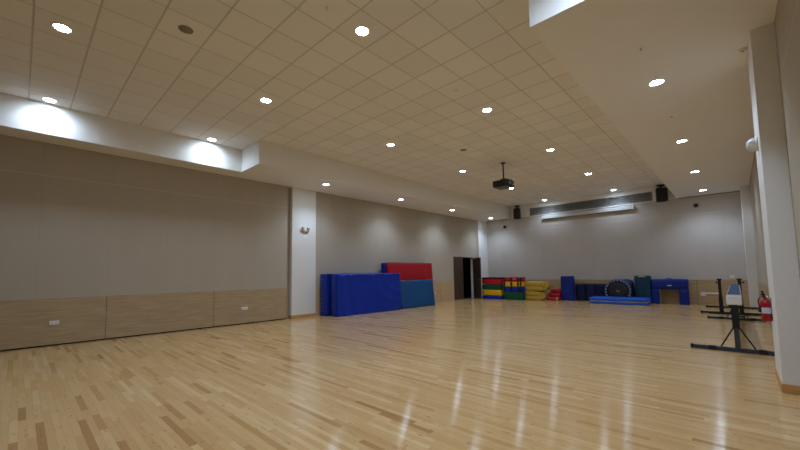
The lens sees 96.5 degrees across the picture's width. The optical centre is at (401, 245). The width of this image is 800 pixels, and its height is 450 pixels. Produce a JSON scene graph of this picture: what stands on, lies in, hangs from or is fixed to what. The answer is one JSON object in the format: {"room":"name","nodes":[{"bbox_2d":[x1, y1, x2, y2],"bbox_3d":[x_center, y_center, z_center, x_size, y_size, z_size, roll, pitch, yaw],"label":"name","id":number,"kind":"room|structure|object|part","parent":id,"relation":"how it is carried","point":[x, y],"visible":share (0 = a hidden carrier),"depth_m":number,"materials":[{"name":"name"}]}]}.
{"room":"community hall","nodes":[
{"label":"community hall","id":0,"kind":"room"},
{"bbox_2d":[0,134,475,300],"bbox_3d":[-4.274,-0.320,11.204,0.130,3.350,26.460,-5,-6,43],"label":"wall","id":1,"kind":"structure","parent":0,"point":[75,222],"depth_m":9.16,"materials":[{"name":"paint"}]},
{"bbox_2d":[0,288,286,349],"bbox_3d":[-8.507,1.532,6.468,0.104,0.970,13.940,-5,-6,43],"label":"wall paneling","id":2,"kind":"structure","parent":1,"relation":"attached to","point":[23,323],"depth_m":8.49,"materials":[{"name":"brown wood"}]},
{"bbox_2d":[49,320,58,324],"bbox_3d":[-7.377,1.634,7.581,0.016,0.085,0.150,-5,-6,43],"label":"wall socket","id":3,"kind":"object","parent":2,"relation":"attached to","point":[50,322],"visible":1,"depth_m":7.58,"materials":[{"name":"white plastic"}]},
{"bbox_2d":[316,281,453,315],"bbox_3d":[0.889,2.176,16.507,0.136,0.980,11.450,-5,-6,43],"label":"trim","id":4,"kind":"structure","parent":1,"relation":"attached to","point":[444,290],"depth_m":17.51,"materials":[{"name":"beige wood"}]},
{"bbox_2d":[453,257,481,299],"bbox_3d":[3.564,1.688,18.839,0.932,2.226,1.882,-5,-6,43],"label":"door","id":5,"kind":"structure","parent":1,"relation":"in","point":[476,286],"depth_m":18.93,"materials":[{"name":"brown wood"}]},
{"bbox_3d":[3.266,1.712,19.095,0.142,2.226,1.851,-5,-6,43],"label":"frame","id":6,"kind":"part","parent":5,"relation":"part of","materials":[{"name":"brown wood"}]},
{"bbox_2d":[0,92,510,221],"bbox_3d":[-3.822,-2.346,10.905,2.270,0.633,26.460,-5,-6,43],"label":"ceiling","id":7,"kind":"structure","parent":0,"point":[262,161],"depth_m":9.64,"materials":[{"name":"paint"}]},
{"bbox_2d":[286,188,289,318],"bbox_3d":[-8.607,-0.088,6.910,0.360,4.330,14.300,-5,-6,43],"label":"wall","id":8,"kind":"structure","parent":0,"point":[288,224],"depth_m":11.83,"materials":[{"name":"paint"}]},
{"bbox_2d":[0,318,285,351],"bbox_3d":[-8.511,2.031,6.442,0.070,0.030,13.940,-5,-6,43],"label":"trim","id":9,"kind":"structure","parent":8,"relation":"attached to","point":[284,318],"depth_m":8.48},
{"bbox_2d":[289,187,315,315],"bbox_3d":[-3.503,0.241,12.265,0.560,4.330,0.910,-5,-6,43],"label":"column","id":10,"kind":"structure","parent":0,"point":[302,255],"depth_m":12.03,"materials":[{"name":"white paint"}]},
{"bbox_2d":[289,313,315,318],"bbox_3d":[-3.429,2.346,12.066,0.475,0.100,0.934,-5,-6,43],"label":"baseboard","id":11,"kind":"structure","parent":10,"relation":"attached to","point":[311,314],"depth_m":11.85,"materials":[{"name":"brown wood"}]},
{"bbox_2d":[300,226,309,232],"bbox_3d":[-3.270,-0.562,12.103,0.140,0.219,0.340,-5,-6,43],"label":"emergency light","id":12,"kind":"object","parent":10,"relation":"attached to","point":[303,229],"visible":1,"depth_m":12.07,"materials":[{"name":"white plastic"}]},
{"bbox_2d":[0,0,664,206],"bbox_3d":[-0.426,-2.990,7.966,12.910,0.100,26.760,-5,-6,43],"label":"ceiling","id":13,"kind":"structure","parent":0,"point":[336,93],"depth_m":6.60,"materials":[{"name":"tile"}]},
{"bbox_2d":[41,97,57,102],"bbox_3d":[-7.008,-2.901,7.106,0.236,0.013,0.236,-5,-6,43],"label":"recessed light","id":14,"kind":"object","parent":13,"relation":"in","point":[47,99],"visible":1,"depth_m":7.11,"materials":[{"name":"white glass"}]},
{"bbox_2d":[43,98,55,101],"bbox_3d":[-7.008,-2.901,7.106,0.182,0.006,0.182,-5,-6,43],"label":"diffuser","id":15,"kind":"object","parent":14,"relation":"attached to","point":[45,99],"depth_m":7.10,"materials":[{"name":"white plastic"}]},
{"bbox_2d":[51,22,72,33],"bbox_3d":[-4.818,-3.089,5.065,0.236,0.013,0.236,-5,-6,43],"label":"recessed light","id":16,"kind":"object","parent":13,"relation":"in","point":[60,27],"visible":1,"depth_m":5.05,"materials":[{"name":"white"}]},
{"bbox_2d":[53,24,70,31],"bbox_3d":[-4.818,-3.089,5.065,0.182,0.006,0.182,-5,-6,43],"label":"diffuser","id":17,"kind":"object","parent":16,"relation":"attached to","point":[60,27],"depth_m":5.05,"materials":[{"name":"white plastic"}]},
{"bbox_2d":[178,25,192,33],"bbox_3d":[-3.108,-3.109,5.137,0.190,0.010,0.190,-5,-6,43],"label":"ceiling speaker","id":18,"kind":"object","parent":13,"relation":"attached to","point":[183,28],"visible":1,"depth_m":5.13,"materials":[{"name":"grey"}]},
{"bbox_2d":[180,26,191,32],"bbox_3d":[-3.108,-3.110,5.137,0.146,0.007,0.146,-5,-6,43],"label":"grille","id":19,"kind":"object","parent":18,"relation":"attached to","point":[185,29],"depth_m":5.13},
{"bbox_2d":[260,98,271,102],"bbox_3d":[-2.761,-2.953,7.258,0.236,0.013,0.236,-5,-6,43],"label":"recessed light","id":20,"kind":"object","parent":13,"relation":"in","point":[264,100],"visible":1,"depth_m":7.25,"materials":[{"name":"white glass"}]},
{"bbox_2d":[354,25,369,35],"bbox_3d":[-0.578,-3.141,5.223,0.236,0.013,0.236,-5,-6,43],"label":"recessed light","id":21,"kind":"object","parent":13,"relation":"in","point":[361,30],"visible":1,"depth_m":5.21,"materials":[{"name":"white"}]},
{"bbox_2d":[356,27,367,34],"bbox_3d":[-0.578,-3.141,5.223,0.182,0.006,0.182,-5,-6,43],"label":"diffuser","id":22,"kind":"object","parent":21,"relation":"attached to","point":[359,30],"depth_m":5.21,"materials":[{"name":"white plastic"}]},
{"bbox_2d":[482,107,492,112],"bbox_3d":[1.875,-2.979,7.839,0.236,0.013,0.236,-5,-6,43],"label":"recessed light","id":23,"kind":"object","parent":13,"relation":"in","point":[485,110],"visible":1,"depth_m":7.85,"materials":[{"name":"white"}]},
{"bbox_2d":[493,162,513,189],"bbox_3d":[3.355,-2.300,11.659,0.598,0.830,0.577,-5,-6,41],"label":"ceiling projector","id":24,"kind":"object","parent":13,"relation":"hanging from","point":[504,183],"visible":1,"depth_m":11.50,"materials":[{"name":"black plastic"}]},
{"bbox_2d":[513,205,520,218],"bbox_3d":[6.242,-1.816,19.292,0.336,0.720,0.275,-5,-6,43],"label":"loudspeaker","id":25,"kind":"object","parent":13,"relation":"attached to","point":[517,214],"visible":1,"depth_m":19.19,"materials":[{"name":"black plastic"}]},
{"bbox_2d":[513,208,518,218],"bbox_3d":[6.155,-1.742,19.192,0.310,0.520,0.017,-5,-6,43],"label":"grille","id":26,"kind":"object","parent":25,"relation":"attached to","point":[515,211],"depth_m":19.18,"materials":[{"name":"black metal"}]},
{"bbox_2d":[655,184,667,201],"bbox_3d":[10.869,-2.213,14.978,0.403,0.720,0.275,-2,-4,14],"label":"loudspeaker","id":27,"kind":"object","parent":13,"relation":"attached to","point":[661,192],"visible":0.99,"depth_m":14.86,"materials":[{"name":"black plastic"}]},
{"bbox_2d":[657,188,667,200],"bbox_3d":[10.838,-2.142,14.847,0.372,0.520,0.017,-2,-4,14],"label":"grille","id":28,"kind":"object","parent":27,"relation":"attached to","point":[662,193],"depth_m":14.84,"materials":[{"name":"black metal"}]},
{"bbox_2d":[0,298,799,449],"bbox_3d":[-1.079,2.132,8.263,14.910,0.120,26.760,-5,-6,43],"label":"floor","id":29,"kind":"structure","parent":0,"point":[467,373],"depth_m":4.51,"materials":[{"name":"brown wood"}]},
{"bbox_2d":[320,273,364,315],"bbox_3d":[-1.723,1.737,13.215,2.794,1.466,0.414,3,-6,-45],"label":"mat","id":30,"kind":"object","parent":29,"relation":"on","point":[325,279],"visible":0.31,"depth_m":12.21,"materials":[{"name":"blue plastic"}]},
{"bbox_2d":[331,273,400,316],"bbox_3d":[-1.226,1.718,13.014,2.975,1.428,0.435,3,-6,-44],"label":"mat","id":31,"kind":"object","parent":29,"relation":"on","point":[351,294],"visible":1,"depth_m":12.69,"materials":[{"name":"blue plastic"}]},
{"bbox_2d":[386,262,432,280],"bbox_3d":[0.418,1.648,15.279,0.216,1.881,2.880,-5,-6,43],"label":"mat","id":32,"kind":"object","parent":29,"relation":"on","point":[408,271],"visible":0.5,"depth_m":15.29,"materials":[{"name":"red plastic"}]},
{"bbox_2d":[400,279,434,308],"bbox_3d":[0.619,2.001,14.980,0.334,1.156,2.148,-5,-6,43],"label":"mat","id":33,"kind":"object","parent":29,"relation":"on","point":[414,293],"visible":0.87,"depth_m":14.84,"materials":[{"name":"blue plastic"}]},
{"bbox_2d":[482,295,503,298],"bbox_3d":[4.868,2.699,18.870,1.102,0.182,0.505,-5,-6,43],"label":"vault","id":34,"kind":"object","parent":29,"relation":"on","point":[483,296],"visible":0.81,"depth_m":18.68,"materials":[{"name":"blue leather"}]},
{"bbox_2d":[482,289,503,295],"bbox_3d":[4.864,2.456,18.890,1.097,0.290,0.504,-5,-6,43],"label":"vault","id":35,"kind":"object","parent":34,"relation":"on","point":[485,291],"visible":0.88,"depth_m":18.67,"materials":[{"name":"yellow plastic"}]},
{"bbox_2d":[482,284,503,289],"bbox_3d":[4.860,2.167,18.912,1.086,0.272,0.504,-5,-6,43],"label":"vault","id":36,"kind":"object","parent":35,"relation":"on","point":[484,286],"visible":0.91,"depth_m":18.64,"materials":[{"name":"green plastic"}]},
{"bbox_2d":[482,277,502,283],"bbox_3d":[4.854,1.844,18.935,1.080,0.358,0.512,-5,-6,43],"label":"vault","id":37,"kind":"object","parent":36,"relation":"on","point":[485,280],"visible":0.94,"depth_m":18.69,"materials":[{"name":"plastic"}]},
{"bbox_2d":[504,292,525,299],"bbox_3d":[5.721,2.521,18.082,0.984,0.391,0.406,-5,-6,43],"label":"vault","id":38,"kind":"object","parent":29,"relation":"on","point":[507,295],"visible":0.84,"depth_m":17.88,"materials":[{"name":"green plastic"}]},
{"bbox_2d":[503,287,525,291],"bbox_3d":[5.700,2.194,18.092,1.007,0.245,0.446,-5,-6,43],"label":"vault","id":39,"kind":"object","parent":38,"relation":"on","point":[506,289],"visible":0.96,"depth_m":17.90,"materials":[{"name":"blue plastic"}]},
{"bbox_2d":[503,282,524,286],"bbox_3d":[5.697,1.942,18.112,1.027,0.241,0.448,-5,-6,43],"label":"vault","id":40,"kind":"object","parent":39,"relation":"on","point":[505,284],"visible":0.97,"depth_m":17.91,"materials":[{"name":"yellow plastic"}]},
{"bbox_2d":[503,277,524,281],"bbox_3d":[5.692,1.701,18.131,1.039,0.226,0.448,-5,-6,43],"label":"vault","id":41,"kind":"object","parent":40,"relation":"on","point":[505,279],"visible":1,"depth_m":17.93,"materials":[{"name":"red plastic"}]},
{"bbox_2d":[526,291,547,299],"bbox_3d":[6.666,2.450,17.604,0.923,0.447,0.542,-5,-6,43],"label":"mat","id":42,"kind":"object","parent":29,"relation":"on","point":[531,295],"visible":0.94,"depth_m":17.42,"materials":[{"name":"yellow plastic"}]},
{"bbox_2d":[526,281,550,290],"bbox_3d":[6.733,1.981,17.600,1.050,0.465,0.592,-5,-6,43],"label":"mat","id":43,"kind":"object","parent":42,"relation":"on","point":[530,285],"visible":1,"depth_m":17.39,"materials":[{"name":"yellow plastic"}]},
{"bbox_2d":[547,289,561,300],"bbox_3d":[7.469,2.367,17.360,0.546,0.541,0.866,-5,-6,43],"label":"steps","id":44,"kind":"structure","parent":29,"relation":"on","point":[555,295],"depth_m":17.18,"materials":[{"name":"red plastic"}]},
{"bbox_2d":[561,275,575,300],"bbox_3d":[7.934,2.010,17.052,0.576,1.194,0.315,-5,-6,43],"label":"mat","id":45,"kind":"object","parent":29,"relation":"on","point":[567,281],"visible":1,"depth_m":16.92,"materials":[{"name":"blue plastic"}]},
{"bbox_2d":[575,283,607,300],"bbox_3d":[8.792,2.151,16.549,1.312,0.814,0.315,-5,-6,43],"label":"mat","id":46,"kind":"object","parent":29,"relation":"on","point":[584,291],"visible":0.8,"depth_m":16.54,"materials":[{"name":"blue plastic"}]},
{"bbox_3d":[8.464,2.177,16.833,0.444,0.813,0.282,-5,-6,43],"label":"panel","id":47,"kind":"part","parent":46,"relation":"part of","materials":[{"name":"blue plastic"}]},
{"bbox_3d":[8.802,2.152,16.560,0.448,0.813,0.285,-5,-6,43],"label":"panel","id":48,"kind":"part","parent":46,"relation":"part of","materials":[{"name":"blue plastic"}]},
{"bbox_3d":[9.101,2.122,16.241,0.438,0.810,0.286,-5,-6,43],"label":"panel","id":49,"kind":"part","parent":46,"relation":"part of","materials":[{"name":"blue plastic"}]},
{"bbox_2d":[605,279,630,296],"bbox_3d":[9.358,1.943,15.457,1.020,1.005,0.314,-5,-6,43],"label":"trampoline","id":50,"kind":"object","parent":29,"relation":"on","point":[615,288],"visible":0.7,"depth_m":15.44,"materials":[{"name":"fabric"}]},
{"bbox_2d":[590,301,650,305],"bbox_3d":[8.982,2.346,14.692,2.029,0.122,0.910,-5,-6,43],"label":"mat","id":51,"kind":"object","parent":29,"relation":"on","point":[591,302],"visible":0.74,"depth_m":14.28,"materials":[{"name":"blue plastic"}]},
{"bbox_2d":[589,296,650,302],"bbox_3d":[8.955,2.196,14.701,2.058,0.163,0.910,-5,-6,43],"label":"mat","id":52,"kind":"object","parent":51,"relation":"on","point":[594,298],"visible":1,"depth_m":14.42,"materials":[{"name":"blue leather"}]},
{"bbox_2d":[609,279,634,296],"bbox_3d":[9.689,1.982,15.723,0.951,1.039,0.522,-5,-6,43],"label":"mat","id":53,"kind":"object","parent":29,"relation":"on","point":[630,282],"visible":0.2,"depth_m":15.36,"materials":[{"name":"blue plastic"}]},
{"bbox_2d":[634,275,651,302],"bbox_3d":[10.275,1.847,15.186,0.589,1.183,0.370,-5,-6,43],"label":"mat","id":54,"kind":"object","parent":29,"relation":"on","point":[642,283],"visible":0.76,"depth_m":15.05,"materials":[{"name":"teal plastic"}]},
{"bbox_2d":[651,278,689,304],"bbox_3d":[10.951,1.837,14.574,1.216,1.066,0.409,-5,-6,43],"label":"arch","id":55,"kind":"object","parent":29,"relation":"on","point":[657,285],"visible":1,"depth_m":14.41,"materials":[{"name":"blue plastic"}]},
{"bbox_3d":[10.618,2.091,14.874,0.289,0.610,0.385,-5,-6,43],"label":"leg","id":56,"kind":"part","parent":55,"relation":"part of","materials":[{"name":"blue leather"}]},
{"bbox_3d":[11.289,2.036,14.250,0.303,0.610,0.386,-5,-6,43],"label":"leg","id":57,"kind":"part","parent":55,"relation":"part of","materials":[{"name":"blue plastic"}]},
{"bbox_2d":[700,278,760,315],"bbox_3d":[10.904,1.614,11.884,1.420,1.100,2.532,-5,-6,43],"label":"stand","id":58,"kind":"object","parent":29,"relation":"on","point":[721,307],"visible":0.82,"depth_m":11.17,"materials":[{"name":"black metal"}]},
{"bbox_3d":[10.186,2.077,11.042,1.380,0.055,0.060,-5,-6,43],"label":"rail","id":59,"kind":"part","parent":58,"relation":"part of","materials":[{"name":"black metal"}]},
{"bbox_3d":[11.757,2.186,12.718,1.340,0.055,0.060,-5,-6,43],"label":"rail","id":60,"kind":"part","parent":58,"relation":"part of","materials":[{"name":"black metal"}]},
{"bbox_3d":[10.135,2.070,10.870,1.180,0.045,0.045,-5,-6,43],"label":"cross rail","id":61,"kind":"part","parent":58,"relation":"part of","materials":[{"name":"black metal"}]},
{"bbox_2d":[691,284,774,355],"bbox_3d":[7.415,1.432,7.977,1.180,0.976,5.212,-5,-6,43],"label":"beam","id":62,"kind":"structure","parent":29,"relation":"on","point":[734,296],"depth_m":6.09,"materials":[{"name":"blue metal"}]},
{"bbox_3d":[5.710,1.562,6.077,0.070,0.360,0.070,-5,-6,43],"label":"support leg","id":63,"kind":"part","parent":62,"relation":"part of","materials":[{"name":"metal"}]},
{"bbox_2d":[463,258,471,298],"bbox_3d":[2.035,1.601,20.189,3.110,2.650,4.350,-5,-6,43],"label":"wall","id":64,"kind":"structure","parent":0,"point":[466,261],"depth_m":21.32,"materials":[{"name":"black"}]},
{"bbox_2d":[475,220,487,295],"bbox_3d":[4.482,0.739,20.424,0.450,4.330,0.960,-5,-6,43],"label":"column","id":65,"kind":"structure","parent":0,"point":[480,226],"depth_m":20.23,"materials":[{"name":"white paint"}]},
{"bbox_2d":[487,191,747,279],"bbox_3d":[8.889,-0.056,17.172,12.010,3.330,0.250,-5,-6,43],"label":"wall","id":66,"kind":"structure","parent":0,"point":[674,238],"depth_m":15.80,"materials":[{"name":"paint"}]},
{"bbox_2d":[542,205,633,219],"bbox_3d":[8.759,-1.579,17.131,4.032,0.216,0.117,-5,-6,43],"label":"projection screen","id":67,"kind":"object","parent":66,"relation":"attached to","point":[621,208],"visible":1,"depth_m":16.93,"materials":[{"name":"white plastic"}]},
{"bbox_2d":[530,192,652,215],"bbox_3d":[8.784,-1.965,17.169,5.400,0.400,0.020,-5,-6,43],"label":"air vent","id":68,"kind":"object","parent":66,"relation":"attached to","point":[551,209],"visible":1,"depth_m":16.85,"materials":[{"name":"metal"}]},
{"bbox_2d":[511,185,677,218],"bbox_3d":[8.788,-2.037,17.368,7.305,0.654,0.280,-5,-6,43],"label":"trim","id":69,"kind":"structure","parent":66,"relation":"attached to","point":[525,210],"depth_m":16.97,"materials":[{"name":"paint"}]},
{"bbox_2d":[502,279,749,305],"bbox_3d":[8.919,2.093,17.006,12.010,0.980,0.256,-5,-6,43],"label":"trim","id":70,"kind":"structure","parent":66,"relation":"attached to","point":[696,287],"depth_m":14.17,"materials":[{"name":"brown wood"}]},
{"bbox_2d":[529,0,777,197],"bbox_3d":[3.228,-2.952,4.332,2.435,0.633,26.460,-5,-6,43],"label":"ceiling","id":71,"kind":"structure","parent":0,"point":[693,45],"depth_m":5.27,"materials":[{"name":"paint"}]},
{"bbox_2d":[647,78,665,86],"bbox_3d":[3.974,-2.548,5.570,0.236,0.013,0.236,-5,-6,43],"label":"recessed light","id":72,"kind":"object","parent":71,"relation":"in","point":[656,82],"visible":1,"depth_m":5.56,"materials":[{"name":"white glass"}]},
{"bbox_2d":[650,80,663,85],"bbox_3d":[3.974,-2.548,5.570,0.182,0.006,0.182,-5,-6,43],"label":"diffuser","id":73,"kind":"object","parent":72,"relation":"attached to","point":[654,82],"depth_m":5.57,"materials":[{"name":"white plastic"}]},
{"bbox_2d":[675,139,687,142],"bbox_3d":[6.393,-2.388,8.150,0.236,0.013,0.236,-5,-6,43],"label":"recessed light","id":74,"kind":"object","parent":71,"relation":"in","point":[682,140],"visible":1,"depth_m":8.15,"materials":[{"name":"white glass"}]},
{"bbox_2d":[737,47,747,51],"bbox_3d":[4.539,-2.604,4.756,0.100,0.036,0.100,-5,-6,43],"label":"smoke detector","id":75,"kind":"object","parent":71,"relation":"attached to","point":[742,49],"visible":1,"depth_m":4.74,"materials":[{"name":"white plastic"}]},
{"bbox_2d":[740,185,759,306],"bbox_3d":[12.632,0.039,12.825,0.440,4.330,0.960,-5,-6,43],"label":"column","id":76,"kind":"structure","parent":0,"point":[747,221],"depth_m":12.55,"materials":[{"name":"white paint"}]},
{"bbox_2d":[748,23,799,385],"bbox_3d":[4.792,-0.479,4.442,0.410,4.330,0.960,-5,-6,43],"label":"column","id":77,"kind":"structure","parent":0,"point":[764,78],"depth_m":4.19,"materials":[{"name":"white paint"}]},
{"bbox_2d":[746,137,758,150],"bbox_3d":[4.541,-1.308,4.633,0.112,0.180,0.180,-5,-6,43],"label":"fire alarm","id":78,"kind":"object","parent":77,"relation":"attached to","point":[751,144],"visible":1,"depth_m":4.58,"materials":[{"name":"white plastic"}]},
{"bbox_2d":[757,291,772,320],"bbox_3d":[4.754,0.781,4.661,0.109,0.392,0.127,1,-5,-19],"label":"fire extinguisher","id":79,"kind":"object","parent":77,"relation":"attached to","point":[765,306],"visible":0.92,"depth_m":4.63,"materials":[{"name":"red metal"}]},
{"bbox_2d":[775,366,799,394],"bbox_3d":[4.783,1.634,4.320,0.322,0.100,0.988,-5,-6,43],"label":"baseboard","id":80,"kind":"structure","parent":77,"relation":"attached to","point":[785,388],"depth_m":4.04,"materials":[{"name":"brown wood"}]},
{"bbox_2d":[749,0,799,285],"bbox_3d":[4.019,-1.032,3.472,0.250,3.350,26.460,-5,-6,43],"label":"wall","id":81,"kind":"structure","parent":0,"point":[787,16],"depth_m":3.79,"materials":[{"name":"paint"}]},
{"bbox_2d":[758,281,772,330],"bbox_3d":[4.049,1.127,3.311,0.256,0.980,26.460,-5,-6,43],"label":"trim","id":82,"kind":"structure","parent":81,"relation":"attached to","point":[761,287],"depth_m":9.59,"materials":[{"name":"brown wood"}]}
]}

